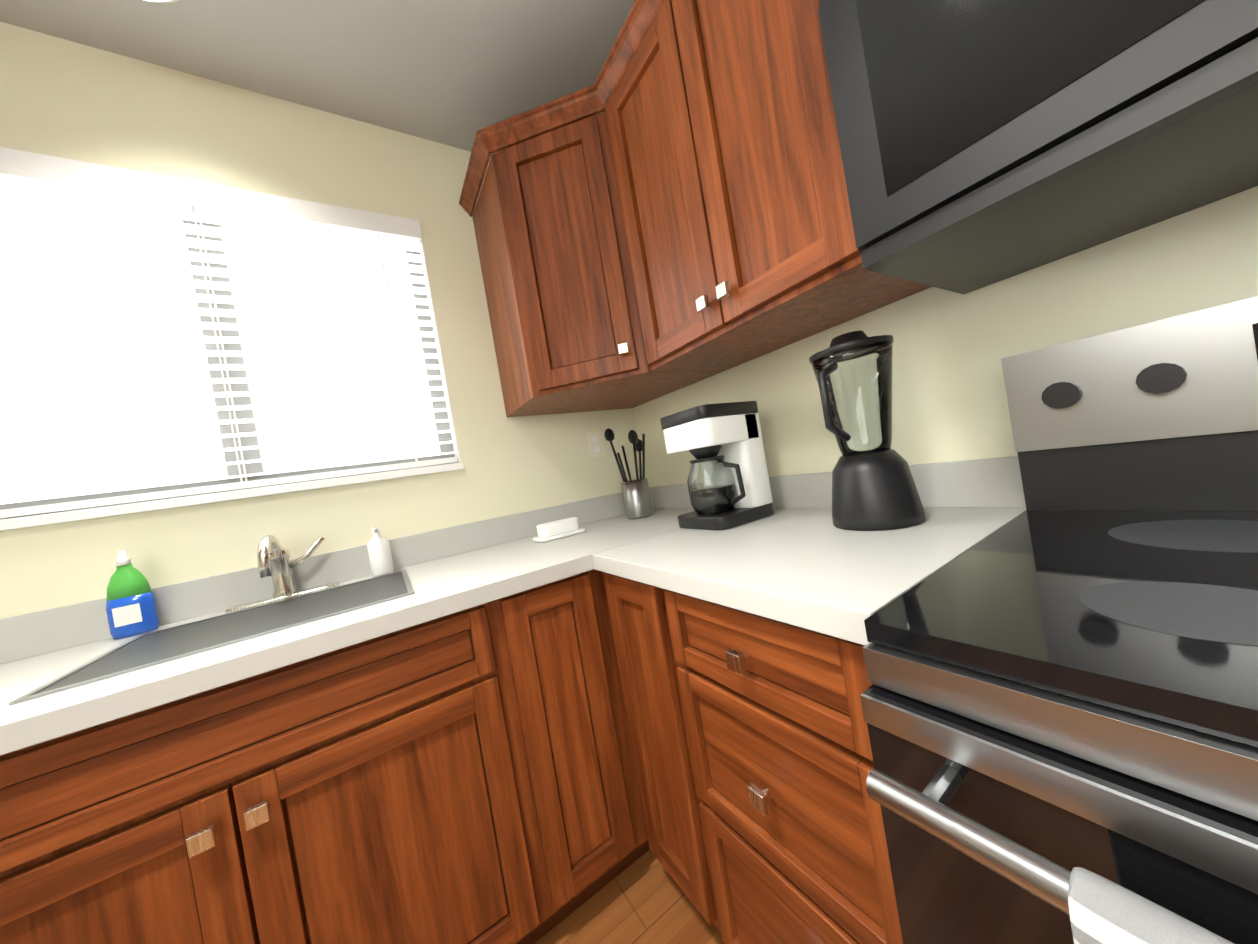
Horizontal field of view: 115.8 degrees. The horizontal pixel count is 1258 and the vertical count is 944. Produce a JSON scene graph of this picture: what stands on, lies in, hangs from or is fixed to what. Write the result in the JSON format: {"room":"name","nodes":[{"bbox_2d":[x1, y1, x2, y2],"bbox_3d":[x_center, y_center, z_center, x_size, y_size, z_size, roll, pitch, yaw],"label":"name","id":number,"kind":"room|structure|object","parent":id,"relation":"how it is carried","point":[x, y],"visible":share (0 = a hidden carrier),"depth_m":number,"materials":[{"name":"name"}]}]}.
{"room":"kitchen","nodes":[
{"label":"kitchen","id":0,"kind":"room"},
{"bbox_2d":[0,0,635,155],"bbox_3d":[-0.064,-1.407,-1.356,3.700,0.100,6.000,-10,1,-32],"label":"ceiling","id":1,"kind":"structure","parent":0,"point":[459,74],"depth_m":1.18,"materials":[{"name":"grey paint"}]},
{"bbox_2d":[145,0,178,2],"bbox_3d":[-1.151,-1.178,0.865,0.260,0.033,0.260,-10,1,-32],"label":"recessed light","id":2,"kind":"object","parent":1,"relation":"in","point":[162,1],"visible":1,"depth_m":0.98,"materials":[{"name":"white paint"}]},
{"bbox_2d":[0,22,639,618],"bbox_3d":[-1.374,0.097,1.089,3.700,2.480,0.160,-10,1,-32],"label":"wall","id":3,"kind":"structure","parent":0,"point":[68,100],"depth_m":1.24,"materials":[{"name":"beige paint"}]},
{"bbox_2d":[0,147,463,530],"bbox_3d":[-1.229,-0.375,1.194,1.210,0.926,0.143,-10,1,-32],"label":"window","id":4,"kind":"structure","parent":3,"relation":"in","point":[166,342],"depth_m":1.17,"materials":[{"name":"white plastic"}]},
{"bbox_2d":[0,492,625,663],"bbox_3d":[-1.055,0.322,1.156,2.756,0.099,0.021,-10,1,-32],"label":"backsplash","id":5,"kind":"structure","parent":3,"relation":"attached to","point":[30,634],"depth_m":1.13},
{"bbox_2d":[586,430,605,458],"bbox_3d":[-0.149,-0.125,1.778,0.080,0.120,0.006,-10,1,-32],"label":"electrical outlet plate","id":6,"kind":"object","parent":3,"relation":"attached to","point":[595,442],"visible":1,"depth_m":1.77,"materials":[{"name":"beige plastic"}]},
{"bbox_2d":[535,850,723,943],"bbox_3d":[0.363,1.137,-1.332,3.700,0.100,6.000,-10,1,-32],"label":"floor","id":7,"kind":"structure","parent":0,"point":[644,899],"depth_m":1.00,"materials":[{"name":"laminate"}]},
{"bbox_2d":[0,592,583,943],"bbox_3d":[-0.759,0.809,0.943,1.001,0.876,0.617,-10,1,-32],"label":"base cabinet","id":8,"kind":"object","parent":7,"relation":"on","point":[502,730],"depth_m":0.73,"materials":[{"name":"brown wood"}]},
{"bbox_2d":[0,508,694,759],"bbox_3d":[-0.881,0.366,0.897,2.756,0.040,0.637,-10,1,-32],"label":"countertop","id":9,"kind":"structure","parent":8,"relation":"on","point":[47,697],"depth_m":0.81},
{"bbox_2d":[106,550,158,639],"bbox_3d":[-1.236,0.297,0.976,0.080,0.209,0.050,-10,1,-32],"label":"dish soap","id":10,"kind":"object","parent":9,"relation":"on","point":[131,608],"visible":1,"depth_m":0.96,"materials":[{"name":"blue"}]},
{"bbox_2d":[8,569,414,705],"bbox_3d":[-0.834,0.336,0.931,0.560,0.004,0.400,-10,1,-32],"label":"sink basin","id":11,"kind":"object","parent":9,"relation":"in","point":[145,651],"depth_m":0.86,"materials":[{"name":"silver metal"}]},
{"bbox_2d":[225,534,339,612],"bbox_3d":[-0.958,0.261,1.066,0.250,0.187,0.212,-10,1,-32],"label":"faucet","id":12,"kind":"object","parent":9,"relation":"on","point":[275,563],"depth_m":1.10,"materials":[{"name":"silver metal"}]},
{"bbox_2d":[367,527,393,576],"bbox_3d":[-0.780,0.247,1.234,0.060,0.152,0.077,-10,1,-32],"label":"soap dispenser","id":13,"kind":"object","parent":9,"relation":"on","point":[379,554],"visible":1,"depth_m":1.22,"materials":[{"name":"white plastic"}]},
{"bbox_2d":[533,517,585,542],"bbox_3d":[-0.256,0.206,1.435,0.180,0.055,0.100,-10,1,-32],"label":"butter dish","id":14,"kind":"object","parent":9,"relation":"on","point":[554,530],"visible":1,"depth_m":1.40,"materials":[{"name":"white ceramic"}]},
{"bbox_2d":[604,428,652,518],"bbox_3d":[0.021,-0.006,1.615,0.166,0.380,0.150,-10,1,-32],"label":"utensil crock","id":15,"kind":"object","parent":9,"relation":"on","point":[637,498],"visible":1,"depth_m":1.57,"materials":[{"name":"silver metal"}]},
{"bbox_2d":[532,572,643,902],"bbox_3d":[-0.332,0.735,1.217,0.322,0.876,0.617,-10,1,-32],"label":"base cabinet","id":16,"kind":"object","parent":7,"relation":"on","point":[570,619],"depth_m":1.01,"materials":[{"name":"brown wood"}]},
{"bbox_2d":[596,572,679,886],"bbox_3d":[0.322,0.626,1.096,0.616,0.876,0.250,-10,1,-32],"label":"base cabinet","id":17,"kind":"object","parent":7,"relation":"on","point":[615,595],"depth_m":0.99,"materials":[{"name":"brown wood"}]},
{"bbox_2d":[628,580,902,943],"bbox_3d":[0.485,0.602,0.836,0.616,0.876,0.513,-10,1,-32],"label":"base cabinet","id":18,"kind":"object","parent":7,"relation":"on","point":[763,745],"depth_m":0.65,"materials":[{"name":"brown wood"}]},
{"bbox_2d":[592,504,1026,647],"bbox_3d":[0.354,0.159,0.901,0.637,0.040,0.690,-10,1,-32],"label":"countertop","id":19,"kind":"structure","parent":18,"relation":"on","point":[790,567],"depth_m":0.68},
{"bbox_2d":[660,401,773,529],"bbox_3d":[0.266,-0.021,1.169,0.234,0.335,0.223,-10,1,-32],"label":"coffee maker","id":20,"kind":"object","parent":19,"relation":"on","point":[722,444],"visible":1,"depth_m":1.11,"materials":[{"name":"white plastic"}]},
{"bbox_2d":[809,331,924,530],"bbox_3d":[0.484,-0.089,0.838,0.212,0.405,0.167,-10,1,-32],"label":"blender","id":21,"kind":"object","parent":19,"relation":"on","point":[875,489],"visible":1,"depth_m":0.80,"materials":[{"name":"black plastic"}]},
{"bbox_2d":[860,296,1257,943],"bbox_3d":[0.732,0.399,0.254,0.771,1.205,0.752,-10,1,-32],"label":"range","id":22,"kind":"object","parent":7,"relation":"on","point":[1058,696],"visible":1,"depth_m":0.35,"materials":[{"name":"silver metal"}]},
{"bbox_2d":[632,186,1257,486],"bbox_3d":[1.659,-0.396,-0.492,0.200,2.480,5.800,-10,1,-32],"label":"wall","id":23,"kind":"structure","parent":0,"point":[951,349],"depth_m":0.84,"materials":[{"name":"beige paint"}]},
{"bbox_2d":[467,89,700,416],"bbox_3d":[-0.148,-0.708,1.477,0.604,0.856,0.606,-10,1,-32],"label":"upper cabinet","id":24,"kind":"object","parent":23,"relation":"attached to","point":[541,239],"depth_m":1.26,"materials":[{"name":"brown wood"}]},
{"bbox_2d":[583,0,779,383],"bbox_3d":[0.185,-0.760,1.136,0.400,0.856,0.451,-10,1,-32],"label":"upper cabinet","id":25,"kind":"object","parent":23,"relation":"attached to","point":[676,215],"depth_m":1.04,"materials":[{"name":"brown wood"}]},
{"bbox_2d":[691,0,931,347],"bbox_3d":[0.368,-0.789,0.894,0.346,0.856,0.389,-10,1,-32],"label":"upper cabinet","id":26,"kind":"object","parent":23,"relation":"attached to","point":[798,261],"depth_m":0.78,"materials":[{"name":"brown wood"}]},
{"bbox_2d":[649,456,1024,507],"bbox_3d":[0.814,0.013,0.722,0.020,0.099,2.737,-10,1,-32],"label":"backsplash","id":27,"kind":"structure","parent":23,"relation":"attached to","point":[953,484],"depth_m":0.89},
{"bbox_2d":[818,0,1257,293],"bbox_3d":[0.675,-0.578,0.367,0.461,0.435,0.779,-10,1,-32],"label":"microwave","id":28,"kind":"object","parent":23,"relation":"attached to","point":[983,143],"visible":1,"depth_m":0.47,"materials":[{"name":"black metal"}]}
]}

